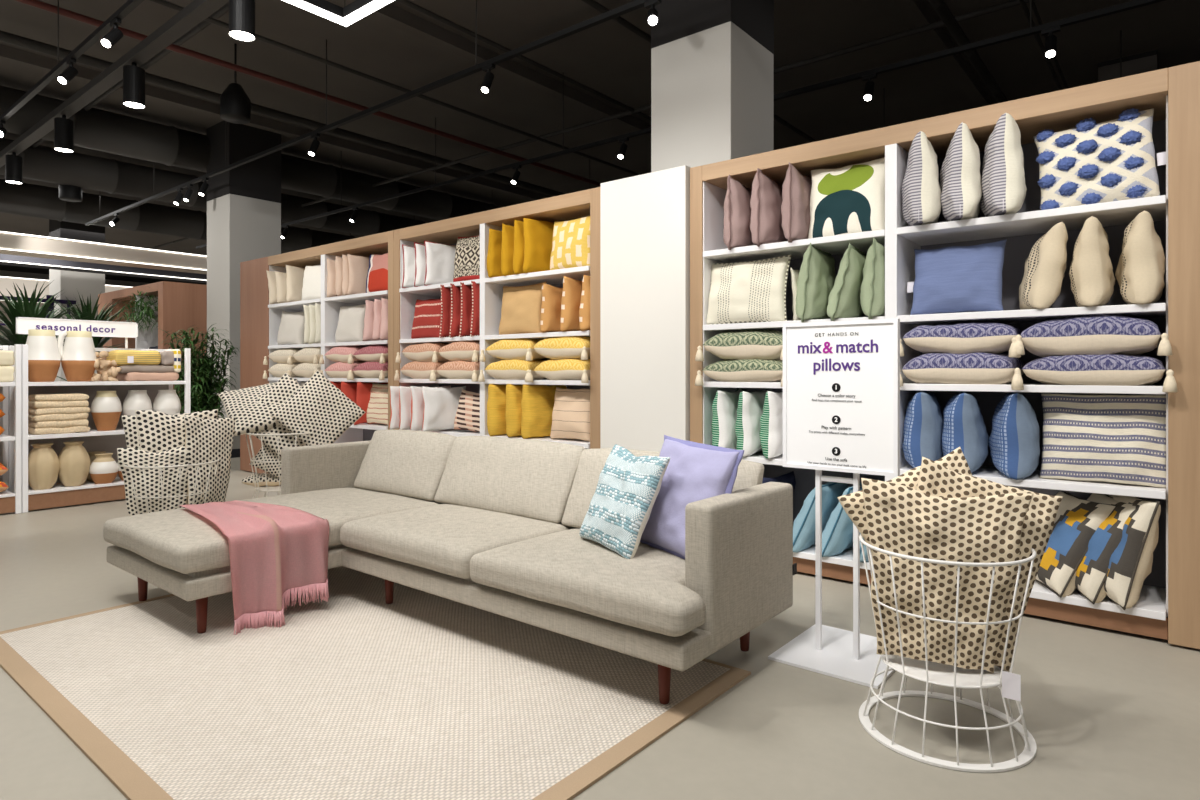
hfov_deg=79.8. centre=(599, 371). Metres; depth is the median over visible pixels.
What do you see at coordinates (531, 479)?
cushion
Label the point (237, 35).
diffuser
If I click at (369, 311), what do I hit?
throw pillow
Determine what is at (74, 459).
vase
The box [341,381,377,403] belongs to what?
throw pillow
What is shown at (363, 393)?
throw pillow
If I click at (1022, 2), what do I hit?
conduit
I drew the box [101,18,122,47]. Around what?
track spotlight
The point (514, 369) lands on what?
lumbar pillow
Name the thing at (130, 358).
price tag
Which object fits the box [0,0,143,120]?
track rail
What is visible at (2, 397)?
throw pillow
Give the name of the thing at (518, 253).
throw pillow
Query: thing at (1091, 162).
throw pillow
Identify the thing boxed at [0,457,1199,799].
floor
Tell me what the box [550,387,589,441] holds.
throw pillow
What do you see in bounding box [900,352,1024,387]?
lumbar pillow
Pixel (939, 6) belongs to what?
conduit
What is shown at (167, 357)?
folded throw
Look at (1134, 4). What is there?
track rail
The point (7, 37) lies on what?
conduit
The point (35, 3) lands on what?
pipe
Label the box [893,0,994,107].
beam
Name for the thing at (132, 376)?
folded throw
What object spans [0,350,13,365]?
folded cloth
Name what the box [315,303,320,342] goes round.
throw pillow
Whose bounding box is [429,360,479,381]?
lumbar pillow
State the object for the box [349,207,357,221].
track spotlight
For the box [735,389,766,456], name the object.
throw pillow
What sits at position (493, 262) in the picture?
throw pillow
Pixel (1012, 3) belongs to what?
conduit
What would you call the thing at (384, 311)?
throw pillow
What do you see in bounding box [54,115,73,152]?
pendant light
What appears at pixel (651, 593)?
seat cushion
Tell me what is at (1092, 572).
throw pillow
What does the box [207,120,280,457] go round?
column
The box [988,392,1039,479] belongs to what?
throw pillow
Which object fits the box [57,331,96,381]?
vase
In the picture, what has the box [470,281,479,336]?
throw pillow
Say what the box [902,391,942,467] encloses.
throw pillow
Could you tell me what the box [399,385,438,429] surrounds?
throw pillow
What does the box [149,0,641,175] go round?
conduit
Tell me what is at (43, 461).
vase
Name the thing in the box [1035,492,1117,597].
throw pillow
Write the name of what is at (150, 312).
plant
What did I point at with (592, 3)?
conduit
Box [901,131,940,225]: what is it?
throw pillow
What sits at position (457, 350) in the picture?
lumbar pillow
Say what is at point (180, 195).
track spotlight
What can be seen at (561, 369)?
lumbar pillow
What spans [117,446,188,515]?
throw pillow
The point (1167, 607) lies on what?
display shelf
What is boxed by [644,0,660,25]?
track spotlight
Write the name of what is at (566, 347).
lumbar pillow
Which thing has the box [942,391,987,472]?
throw pillow
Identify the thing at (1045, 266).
throw pillow
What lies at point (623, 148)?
track spotlight
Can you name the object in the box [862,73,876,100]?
track spotlight
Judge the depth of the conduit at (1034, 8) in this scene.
7.17 m
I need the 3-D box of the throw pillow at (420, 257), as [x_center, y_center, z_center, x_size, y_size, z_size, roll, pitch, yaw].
[-1.542,-0.970,6.640,0.156,0.403,0.437,0,0,39]
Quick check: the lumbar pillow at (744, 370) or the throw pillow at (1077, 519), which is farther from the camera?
the lumbar pillow at (744, 370)
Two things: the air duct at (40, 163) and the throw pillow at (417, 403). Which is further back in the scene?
the air duct at (40, 163)
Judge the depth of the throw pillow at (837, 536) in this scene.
4.06 m
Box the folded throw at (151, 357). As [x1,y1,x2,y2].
[106,350,160,365]
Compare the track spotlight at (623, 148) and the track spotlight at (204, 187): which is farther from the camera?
the track spotlight at (204, 187)
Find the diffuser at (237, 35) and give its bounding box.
[230,31,253,40]
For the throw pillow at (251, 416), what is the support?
in the wire basket at (263, 488)
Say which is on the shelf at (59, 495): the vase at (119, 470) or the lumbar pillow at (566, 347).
the vase at (119, 470)
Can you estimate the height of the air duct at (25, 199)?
0.628 m
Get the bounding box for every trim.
[0,254,206,282]
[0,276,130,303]
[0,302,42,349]
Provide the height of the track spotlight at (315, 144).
0.241 m
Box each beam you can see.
[0,44,549,200]
[333,0,650,138]
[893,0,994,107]
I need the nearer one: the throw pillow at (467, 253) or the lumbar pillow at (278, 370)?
the throw pillow at (467, 253)
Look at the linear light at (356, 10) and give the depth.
4.99 m
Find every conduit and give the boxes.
[0,30,564,195]
[32,3,228,147]
[148,0,1034,248]
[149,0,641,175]
[396,0,650,120]
[581,0,815,141]
[928,0,1007,102]
[1019,0,1062,89]
[1029,0,1068,88]
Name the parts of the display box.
panel, panel, panel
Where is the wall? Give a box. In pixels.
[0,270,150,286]
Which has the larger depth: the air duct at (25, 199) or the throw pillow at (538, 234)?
the air duct at (25, 199)
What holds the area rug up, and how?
on the floor
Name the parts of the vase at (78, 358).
handle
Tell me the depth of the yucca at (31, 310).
7.13 m
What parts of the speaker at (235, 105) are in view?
stem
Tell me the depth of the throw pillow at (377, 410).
7.01 m
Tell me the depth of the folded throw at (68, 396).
6.32 m
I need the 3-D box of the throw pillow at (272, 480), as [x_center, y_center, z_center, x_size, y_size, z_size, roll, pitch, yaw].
[-2.783,0.901,6.024,0.342,0.118,0.341,0,0,-11]
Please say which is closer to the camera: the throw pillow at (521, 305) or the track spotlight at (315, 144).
the throw pillow at (521, 305)
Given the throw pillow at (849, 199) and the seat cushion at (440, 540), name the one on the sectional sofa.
the seat cushion at (440, 540)
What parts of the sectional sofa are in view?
leg, leg, arm, leg, frame, leg, arm, leg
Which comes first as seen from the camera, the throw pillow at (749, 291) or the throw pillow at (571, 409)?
the throw pillow at (749, 291)
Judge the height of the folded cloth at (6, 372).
0.148 m
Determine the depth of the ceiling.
8.50 m
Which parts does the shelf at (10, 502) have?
panel, post, shelf, shelf, shelf, post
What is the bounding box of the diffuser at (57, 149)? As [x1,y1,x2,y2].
[55,148,72,151]
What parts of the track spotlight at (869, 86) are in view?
arm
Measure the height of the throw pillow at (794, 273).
0.340 m
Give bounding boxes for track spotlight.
[0,120,6,137]
[57,58,77,84]
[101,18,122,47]
[109,213,119,225]
[173,188,183,204]
[183,184,193,201]
[198,178,208,195]
[281,225,288,238]
[308,133,319,155]
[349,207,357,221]
[481,63,494,92]
[511,165,520,183]
[617,137,628,158]
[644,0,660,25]
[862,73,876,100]
[1041,26,1060,57]
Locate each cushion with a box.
[103,487,438,573]
[340,504,568,578]
[354,430,456,500]
[434,436,584,523]
[470,528,705,636]
[562,448,763,527]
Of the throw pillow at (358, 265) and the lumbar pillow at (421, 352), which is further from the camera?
the throw pillow at (358, 265)
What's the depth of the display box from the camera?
10.83 m
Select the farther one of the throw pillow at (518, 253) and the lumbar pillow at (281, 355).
the lumbar pillow at (281, 355)
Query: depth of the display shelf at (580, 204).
5.94 m
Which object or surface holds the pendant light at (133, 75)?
hanging from the rail at (193, 14)
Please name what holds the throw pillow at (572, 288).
on the display shelf at (580, 204)
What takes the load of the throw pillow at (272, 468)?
in the wire basket at (263, 488)
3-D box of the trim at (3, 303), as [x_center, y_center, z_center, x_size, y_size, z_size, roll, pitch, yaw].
[-16.312,-0.600,20.993,0.200,3.600,16.000,0,0,39]
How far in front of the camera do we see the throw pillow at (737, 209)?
4.47 m
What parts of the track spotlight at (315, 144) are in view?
arm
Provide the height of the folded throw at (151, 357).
0.157 m
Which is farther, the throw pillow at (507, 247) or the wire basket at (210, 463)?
the throw pillow at (507, 247)
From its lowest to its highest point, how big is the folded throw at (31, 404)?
0.070 m
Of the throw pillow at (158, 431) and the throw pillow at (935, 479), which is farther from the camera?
the throw pillow at (158, 431)
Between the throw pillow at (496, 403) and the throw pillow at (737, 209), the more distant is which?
the throw pillow at (496, 403)
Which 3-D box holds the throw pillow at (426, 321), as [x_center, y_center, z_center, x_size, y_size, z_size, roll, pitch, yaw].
[-1.567,-0.492,6.582,0.461,0.385,0.140,0,0,38]
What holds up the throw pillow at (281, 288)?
on the display shelf at (260, 320)
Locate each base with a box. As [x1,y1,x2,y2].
[257,485,280,490]
[883,655,1007,685]
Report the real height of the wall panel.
2.548 m
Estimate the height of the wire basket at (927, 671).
0.626 m
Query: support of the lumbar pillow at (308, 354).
on the lumbar pillow at (306, 370)
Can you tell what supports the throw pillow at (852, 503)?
in the wire basket at (927, 671)
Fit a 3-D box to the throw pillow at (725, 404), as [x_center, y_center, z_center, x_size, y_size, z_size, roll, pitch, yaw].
[0.853,0.318,4.694,0.188,0.414,0.430,0,0,32]
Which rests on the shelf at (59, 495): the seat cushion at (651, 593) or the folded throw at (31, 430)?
the folded throw at (31, 430)
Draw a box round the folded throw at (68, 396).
[28,393,88,400]
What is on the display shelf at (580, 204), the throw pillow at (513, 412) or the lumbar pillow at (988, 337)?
the throw pillow at (513, 412)
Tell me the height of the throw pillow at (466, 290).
0.463 m
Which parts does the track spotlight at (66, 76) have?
arm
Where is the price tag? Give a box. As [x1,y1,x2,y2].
[128,356,133,362]
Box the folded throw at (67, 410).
[28,407,89,414]
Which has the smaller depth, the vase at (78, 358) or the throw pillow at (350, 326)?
the vase at (78, 358)
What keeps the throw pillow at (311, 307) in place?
on the display shelf at (260, 320)
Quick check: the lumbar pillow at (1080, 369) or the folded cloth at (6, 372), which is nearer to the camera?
the lumbar pillow at (1080, 369)
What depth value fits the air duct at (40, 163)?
11.91 m
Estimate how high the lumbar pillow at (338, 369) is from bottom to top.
0.207 m
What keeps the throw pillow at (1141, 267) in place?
on the display shelf at (1167, 607)
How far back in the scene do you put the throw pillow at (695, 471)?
2.94 m
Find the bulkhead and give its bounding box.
[0,231,206,273]
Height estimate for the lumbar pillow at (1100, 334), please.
0.217 m
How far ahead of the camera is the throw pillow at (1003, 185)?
3.48 m
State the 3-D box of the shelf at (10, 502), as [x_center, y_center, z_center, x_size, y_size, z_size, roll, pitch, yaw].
[-5.477,0.481,5.758,0.476,1.433,1.225,0,0,39]
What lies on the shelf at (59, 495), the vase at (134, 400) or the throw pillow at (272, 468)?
the vase at (134, 400)
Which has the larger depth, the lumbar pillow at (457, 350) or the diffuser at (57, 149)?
the diffuser at (57, 149)
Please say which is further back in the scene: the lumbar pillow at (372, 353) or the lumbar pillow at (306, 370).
the lumbar pillow at (306, 370)
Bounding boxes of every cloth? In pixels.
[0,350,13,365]
[0,366,13,381]
[165,349,180,371]
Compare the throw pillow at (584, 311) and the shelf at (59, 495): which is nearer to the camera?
the throw pillow at (584, 311)
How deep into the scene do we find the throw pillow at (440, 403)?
6.24 m
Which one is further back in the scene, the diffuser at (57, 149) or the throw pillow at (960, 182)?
the diffuser at (57, 149)
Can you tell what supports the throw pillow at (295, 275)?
on the display shelf at (260, 320)
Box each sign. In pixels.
[16,317,137,347]
[768,318,899,688]
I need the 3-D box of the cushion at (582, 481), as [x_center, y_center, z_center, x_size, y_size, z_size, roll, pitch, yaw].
[0.261,0.578,3.381,1.024,0.386,0.260,0,0,39]
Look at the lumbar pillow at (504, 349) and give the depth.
5.71 m
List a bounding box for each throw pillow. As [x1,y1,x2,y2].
[0,393,4,401]
[0,463,8,474]
[0,481,8,491]
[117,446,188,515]
[121,413,190,448]
[135,409,217,503]
[184,416,235,503]
[218,379,296,435]
[241,473,280,486]
[250,443,280,478]
[252,373,305,456]
[266,270,277,303]
[270,370,364,445]
[275,271,286,302]
[277,311,304,344]
[285,264,304,301]
[302,265,320,300]
[303,305,309,342]
[309,304,315,343]
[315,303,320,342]
[327,258,335,296]
[330,381,365,389]
[335,256,342,295]
[335,304,365,341]
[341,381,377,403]
[342,254,351,294]
[347,254,368,294]
[354,382,387,424]
[363,300,373,340]
[366,253,387,292]
[366,383,387,424]
[372,299,387,340]
[380,298,387,339]
[389,385,428,429]
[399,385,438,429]
[402,244,414,287]
[410,386,450,430]
[411,298,440,338]
[414,242,425,286]
[422,386,465,430]
[424,240,455,285]
[439,285,450,337]
[449,283,460,336]
[453,235,479,281]
[454,389,479,432]
[459,282,471,336]
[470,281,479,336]
[486,228,502,276]
[487,384,525,435]
[499,282,546,334]
[501,223,514,275]
[505,384,522,436]
[513,220,523,273]
[521,385,566,438]
[523,218,553,272]
[540,283,571,331]
[550,216,589,269]
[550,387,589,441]
[560,276,589,331]
[579,275,590,330]
[579,444,669,558]
[640,435,743,558]
[706,255,790,324]
[712,389,741,448]
[723,174,756,249]
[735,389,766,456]
[750,168,787,246]
[759,391,782,458]
[762,471,795,504]
[781,162,811,242]
[790,268,800,320]
[793,477,847,551]
[795,243,835,321]
[808,157,884,238]
[822,479,875,556]
[827,243,866,320]
[837,447,971,553]
[860,238,884,318]
[860,533,870,561]
[861,478,1032,672]
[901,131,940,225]
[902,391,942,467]
[907,239,1006,314]
[917,457,1062,670]
[940,122,981,221]
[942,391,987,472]
[980,113,1026,216]
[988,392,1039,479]
[1019,222,1067,309]
[1033,108,1165,209]
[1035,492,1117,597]
[1039,393,1165,487]
[1069,216,1114,306]
[1075,493,1135,603]
[1104,495,1160,609]
[1115,210,1165,304]
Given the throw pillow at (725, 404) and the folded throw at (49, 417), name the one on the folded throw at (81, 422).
the folded throw at (49, 417)
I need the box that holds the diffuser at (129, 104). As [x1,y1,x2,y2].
[124,102,143,107]
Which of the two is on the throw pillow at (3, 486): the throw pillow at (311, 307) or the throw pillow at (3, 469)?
the throw pillow at (3, 469)
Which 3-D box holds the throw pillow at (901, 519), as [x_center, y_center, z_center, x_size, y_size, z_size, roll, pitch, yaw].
[1.140,0.669,2.369,0.518,0.610,0.158,0,0,16]
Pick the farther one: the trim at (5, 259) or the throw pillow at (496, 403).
the trim at (5, 259)
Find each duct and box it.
[0,85,501,220]
[0,138,428,235]
[0,179,358,251]
[1098,50,1158,81]
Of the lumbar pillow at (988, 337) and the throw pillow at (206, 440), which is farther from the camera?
the throw pillow at (206, 440)
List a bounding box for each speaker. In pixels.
[59,184,81,201]
[220,43,250,123]
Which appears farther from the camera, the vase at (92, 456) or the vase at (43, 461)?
the vase at (92, 456)
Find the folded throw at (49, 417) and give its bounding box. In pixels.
[28,413,88,421]
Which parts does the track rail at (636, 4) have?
hanger rod, hanger rod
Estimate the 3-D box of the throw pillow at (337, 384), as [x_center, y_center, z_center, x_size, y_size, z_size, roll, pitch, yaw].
[-2.658,0.310,7.546,0.163,0.433,0.431,0,0,38]
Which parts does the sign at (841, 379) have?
post, plate, panel, frame, post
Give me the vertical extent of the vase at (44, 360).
0.457 m
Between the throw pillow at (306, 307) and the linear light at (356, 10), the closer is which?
the linear light at (356, 10)
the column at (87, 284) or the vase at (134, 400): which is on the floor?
the column at (87, 284)
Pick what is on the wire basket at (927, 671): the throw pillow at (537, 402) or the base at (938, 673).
the base at (938, 673)
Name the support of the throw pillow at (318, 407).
in the wire basket at (263, 488)
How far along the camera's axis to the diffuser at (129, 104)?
6.54 m
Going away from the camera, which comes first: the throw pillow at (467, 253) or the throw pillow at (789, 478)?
the throw pillow at (789, 478)
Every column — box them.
[49,219,104,380]
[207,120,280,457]
[651,0,773,171]
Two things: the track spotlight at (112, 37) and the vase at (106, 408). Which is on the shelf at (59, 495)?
the vase at (106, 408)
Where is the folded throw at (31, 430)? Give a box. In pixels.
[28,426,89,434]
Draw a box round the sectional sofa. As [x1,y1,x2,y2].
[103,430,796,703]
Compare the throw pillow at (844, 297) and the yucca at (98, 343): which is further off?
the yucca at (98, 343)
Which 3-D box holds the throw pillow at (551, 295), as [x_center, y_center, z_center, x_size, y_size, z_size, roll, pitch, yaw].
[-0.304,-0.488,5.634,0.184,0.375,0.425,0,0,28]
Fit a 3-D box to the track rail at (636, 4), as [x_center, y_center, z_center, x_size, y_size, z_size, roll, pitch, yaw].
[-2.263,-3.065,7.124,17.500,0.970,0.044,0,0,39]
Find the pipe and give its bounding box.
[14,0,599,186]
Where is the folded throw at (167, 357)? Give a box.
[158,351,173,365]
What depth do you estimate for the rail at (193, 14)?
6.62 m
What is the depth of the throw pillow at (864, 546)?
3.95 m
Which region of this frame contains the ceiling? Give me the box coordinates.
[0,0,1199,284]
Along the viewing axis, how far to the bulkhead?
11.10 m
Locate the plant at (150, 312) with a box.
[113,287,157,330]
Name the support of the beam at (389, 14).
attached to the ceiling
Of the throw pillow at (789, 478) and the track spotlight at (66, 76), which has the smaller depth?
the throw pillow at (789, 478)
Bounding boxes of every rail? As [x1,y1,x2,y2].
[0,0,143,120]
[0,0,228,167]
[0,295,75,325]
[85,0,649,225]
[196,0,1165,248]
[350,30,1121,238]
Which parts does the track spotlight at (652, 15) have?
arm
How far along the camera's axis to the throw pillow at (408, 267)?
6.59 m
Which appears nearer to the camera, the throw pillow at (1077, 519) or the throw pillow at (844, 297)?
the throw pillow at (1077, 519)
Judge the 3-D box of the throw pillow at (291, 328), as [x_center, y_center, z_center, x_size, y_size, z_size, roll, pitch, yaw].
[-3.504,-0.498,8.154,0.478,0.425,0.149,0,0,34]
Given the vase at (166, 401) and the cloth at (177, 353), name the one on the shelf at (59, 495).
the vase at (166, 401)
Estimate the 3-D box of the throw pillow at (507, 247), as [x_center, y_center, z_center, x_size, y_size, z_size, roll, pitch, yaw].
[-0.641,-0.982,5.912,0.145,0.423,0.435,0,0,41]
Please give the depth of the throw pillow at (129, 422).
4.63 m
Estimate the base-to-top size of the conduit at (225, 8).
0.059 m
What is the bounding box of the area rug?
[0,566,750,799]
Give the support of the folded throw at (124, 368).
on the folded throw at (132, 376)
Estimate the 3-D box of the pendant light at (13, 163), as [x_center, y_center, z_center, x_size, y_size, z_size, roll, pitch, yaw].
[-7.534,-2.632,9.217,0.172,0.395,0.172,0,0,39]
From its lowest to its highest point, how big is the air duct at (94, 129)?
0.565 m
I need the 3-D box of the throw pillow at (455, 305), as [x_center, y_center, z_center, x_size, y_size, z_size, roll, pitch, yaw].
[-1.147,-0.528,6.320,0.147,0.463,0.439,0,0,34]
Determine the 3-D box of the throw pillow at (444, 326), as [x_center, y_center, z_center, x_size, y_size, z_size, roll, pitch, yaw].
[-1.257,-0.529,6.408,0.138,0.464,0.438,0,0,37]
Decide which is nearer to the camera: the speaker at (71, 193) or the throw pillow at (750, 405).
the throw pillow at (750, 405)
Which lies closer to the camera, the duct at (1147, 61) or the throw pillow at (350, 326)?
the throw pillow at (350, 326)
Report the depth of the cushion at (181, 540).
3.68 m
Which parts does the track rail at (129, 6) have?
hanger rod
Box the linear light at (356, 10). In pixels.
[283,0,393,26]
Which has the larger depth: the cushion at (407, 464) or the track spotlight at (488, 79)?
the track spotlight at (488, 79)
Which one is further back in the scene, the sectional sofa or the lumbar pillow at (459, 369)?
the lumbar pillow at (459, 369)
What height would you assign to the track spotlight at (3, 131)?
0.200 m
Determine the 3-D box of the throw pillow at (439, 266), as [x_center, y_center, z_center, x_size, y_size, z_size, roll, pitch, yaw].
[-1.390,-0.970,6.516,0.437,0.403,0.165,0,0,-37]
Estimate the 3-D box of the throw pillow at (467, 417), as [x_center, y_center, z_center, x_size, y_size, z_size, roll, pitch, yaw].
[-1.074,0.346,6.199,0.449,0.397,0.160,0,0,33]
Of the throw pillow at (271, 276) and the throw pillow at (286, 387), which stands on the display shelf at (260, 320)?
the throw pillow at (271, 276)
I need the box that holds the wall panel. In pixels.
[600,165,690,451]
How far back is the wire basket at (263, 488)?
5.69 m
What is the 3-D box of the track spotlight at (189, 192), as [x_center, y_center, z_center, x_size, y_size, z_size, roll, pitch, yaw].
[-5.667,-2.464,9.865,0.120,0.241,0.134,0,0,39]
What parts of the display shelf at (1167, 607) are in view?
post, shelf, shelf, shelf, shelf, shelf, panel, shelf, shelf, shelf, shelf, shelf, post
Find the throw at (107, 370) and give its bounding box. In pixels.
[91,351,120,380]
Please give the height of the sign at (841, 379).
1.411 m
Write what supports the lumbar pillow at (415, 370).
on the display shelf at (580, 204)
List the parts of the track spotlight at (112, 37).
arm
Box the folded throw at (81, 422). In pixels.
[28,419,88,427]
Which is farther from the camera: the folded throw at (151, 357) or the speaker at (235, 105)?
the speaker at (235, 105)
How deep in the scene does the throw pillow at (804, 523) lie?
4.18 m
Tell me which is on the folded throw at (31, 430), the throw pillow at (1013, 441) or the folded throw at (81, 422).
the folded throw at (81, 422)
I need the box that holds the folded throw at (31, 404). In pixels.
[28,400,88,408]
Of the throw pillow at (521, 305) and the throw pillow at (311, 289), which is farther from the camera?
the throw pillow at (311, 289)
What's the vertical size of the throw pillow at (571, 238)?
0.417 m
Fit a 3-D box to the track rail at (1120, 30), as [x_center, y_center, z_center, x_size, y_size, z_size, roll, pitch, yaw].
[0.760,-3.065,11.239,23.000,0.970,0.044,0,0,39]
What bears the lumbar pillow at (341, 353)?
on the lumbar pillow at (338, 369)
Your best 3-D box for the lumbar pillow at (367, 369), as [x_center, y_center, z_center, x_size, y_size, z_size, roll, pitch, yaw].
[-2.144,-0.016,7.080,0.596,0.203,0.448,0,0,39]
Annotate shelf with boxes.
[0,344,21,513]
[8,344,190,512]
[240,230,393,472]
[394,187,599,448]
[690,61,1199,648]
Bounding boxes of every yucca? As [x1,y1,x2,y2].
[0,280,87,381]
[48,290,138,357]
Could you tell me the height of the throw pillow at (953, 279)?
0.380 m
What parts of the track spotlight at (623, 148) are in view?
arm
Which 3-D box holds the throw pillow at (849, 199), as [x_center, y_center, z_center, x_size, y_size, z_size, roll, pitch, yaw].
[1.429,-0.993,4.152,0.460,0.442,0.155,0,0,40]
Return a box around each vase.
[26,329,60,381]
[28,443,59,489]
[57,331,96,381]
[58,441,89,486]
[87,451,105,481]
[89,453,118,483]
[91,391,121,430]
[117,462,123,480]
[122,390,151,415]
[153,390,180,414]
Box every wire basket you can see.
[124,459,218,513]
[245,432,311,498]
[859,534,1036,772]
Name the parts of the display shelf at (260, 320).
post, shelf, shelf, shelf, panel, shelf, shelf, shelf, shelf, post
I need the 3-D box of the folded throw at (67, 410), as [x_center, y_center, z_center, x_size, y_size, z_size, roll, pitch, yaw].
[-4.846,0.342,6.421,0.291,0.076,0.413,0,0,39]
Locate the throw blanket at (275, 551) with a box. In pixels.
[180,500,329,634]
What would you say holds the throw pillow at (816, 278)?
on the display shelf at (1167, 607)
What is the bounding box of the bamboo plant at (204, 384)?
[151,323,239,418]
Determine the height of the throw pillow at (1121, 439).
0.419 m
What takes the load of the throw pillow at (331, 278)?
on the display shelf at (260, 320)
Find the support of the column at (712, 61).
on the floor
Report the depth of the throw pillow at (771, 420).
4.31 m
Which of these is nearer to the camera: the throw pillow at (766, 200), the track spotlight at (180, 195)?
the throw pillow at (766, 200)
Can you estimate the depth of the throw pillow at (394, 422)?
6.49 m
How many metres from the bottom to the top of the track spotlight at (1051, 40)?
0.238 m
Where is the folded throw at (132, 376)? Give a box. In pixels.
[117,372,178,380]
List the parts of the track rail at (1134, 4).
hanger rod, hanger rod, hanger rod, hanger rod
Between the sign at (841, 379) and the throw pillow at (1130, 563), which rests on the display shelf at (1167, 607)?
the throw pillow at (1130, 563)
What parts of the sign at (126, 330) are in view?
board frame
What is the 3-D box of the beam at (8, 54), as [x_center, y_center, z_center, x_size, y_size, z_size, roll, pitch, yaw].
[-3.502,-3.485,11.546,0.140,0.130,17.500,0,0,39]
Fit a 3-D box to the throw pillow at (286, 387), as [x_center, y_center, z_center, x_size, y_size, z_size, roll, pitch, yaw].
[-2.579,0.380,5.924,0.757,0.748,0.288,0,0,-39]
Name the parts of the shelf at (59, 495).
post, post, shelf, shelf, panel, shelf, rail, post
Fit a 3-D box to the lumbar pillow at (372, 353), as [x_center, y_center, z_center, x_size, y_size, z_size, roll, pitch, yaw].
[-2.136,-0.173,7.074,0.596,0.193,0.450,0,0,39]
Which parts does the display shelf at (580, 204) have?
post, shelf, shelf, shelf, shelf, panel, shelf, shelf, shelf, shelf, post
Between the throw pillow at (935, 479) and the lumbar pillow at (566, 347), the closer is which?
the throw pillow at (935, 479)
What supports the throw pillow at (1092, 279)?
on the display shelf at (1167, 607)
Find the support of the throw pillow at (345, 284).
on the display shelf at (260, 320)
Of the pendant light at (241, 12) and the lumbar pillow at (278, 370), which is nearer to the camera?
the pendant light at (241, 12)
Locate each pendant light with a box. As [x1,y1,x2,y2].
[5,152,22,183]
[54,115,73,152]
[123,63,144,108]
[229,0,254,41]
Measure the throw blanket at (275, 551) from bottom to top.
0.519 m
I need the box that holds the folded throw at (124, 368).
[117,365,174,372]
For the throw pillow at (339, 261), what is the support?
on the display shelf at (260, 320)
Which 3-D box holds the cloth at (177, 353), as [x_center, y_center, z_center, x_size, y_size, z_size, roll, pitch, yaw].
[-4.256,-0.108,7.146,0.296,0.238,0.064,0,0,39]
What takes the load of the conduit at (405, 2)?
on the conduit
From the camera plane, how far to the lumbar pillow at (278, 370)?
8.04 m
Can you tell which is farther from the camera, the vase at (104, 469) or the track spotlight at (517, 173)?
the track spotlight at (517, 173)
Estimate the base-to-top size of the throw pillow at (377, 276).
0.409 m
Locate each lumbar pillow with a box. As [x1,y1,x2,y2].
[263,348,301,364]
[263,363,302,378]
[287,347,320,363]
[287,362,320,377]
[319,346,365,363]
[320,362,362,379]
[347,345,387,363]
[347,361,387,379]
[394,361,447,380]
[395,342,448,362]
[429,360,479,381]
[432,341,479,361]
[478,359,544,381]
[479,339,545,361]
[527,336,589,360]
[527,358,589,382]
[695,329,782,360]
[695,359,782,386]
[900,322,1024,356]
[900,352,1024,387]
[1008,314,1171,356]
[1011,354,1177,391]
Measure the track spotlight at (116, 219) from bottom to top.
0.217 m
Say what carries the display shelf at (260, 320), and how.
on the floor
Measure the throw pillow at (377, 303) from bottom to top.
0.401 m
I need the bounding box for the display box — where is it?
[98,281,206,410]
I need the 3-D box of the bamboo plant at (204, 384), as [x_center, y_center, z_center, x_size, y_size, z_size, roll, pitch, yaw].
[-4.925,0.290,8.800,1.015,1.819,0.948,0,0,-36]
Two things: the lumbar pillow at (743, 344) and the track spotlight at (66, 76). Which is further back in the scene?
the track spotlight at (66, 76)
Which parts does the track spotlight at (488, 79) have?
arm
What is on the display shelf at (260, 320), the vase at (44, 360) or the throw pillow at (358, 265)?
the throw pillow at (358, 265)
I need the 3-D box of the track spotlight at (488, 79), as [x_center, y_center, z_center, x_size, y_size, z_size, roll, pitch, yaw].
[-0.949,-2.464,6.030,0.120,0.241,0.134,0,0,39]
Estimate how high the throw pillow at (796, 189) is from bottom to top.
0.469 m
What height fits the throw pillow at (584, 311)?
0.412 m
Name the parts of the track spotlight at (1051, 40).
arm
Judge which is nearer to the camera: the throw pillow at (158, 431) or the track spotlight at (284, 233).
the throw pillow at (158, 431)
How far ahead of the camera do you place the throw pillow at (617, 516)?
2.99 m
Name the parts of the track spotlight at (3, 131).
arm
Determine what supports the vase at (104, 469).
on the shelf at (59, 495)
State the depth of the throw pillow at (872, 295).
3.91 m
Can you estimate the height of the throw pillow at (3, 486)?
0.158 m
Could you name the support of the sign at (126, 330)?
attached to the shelf at (59, 495)

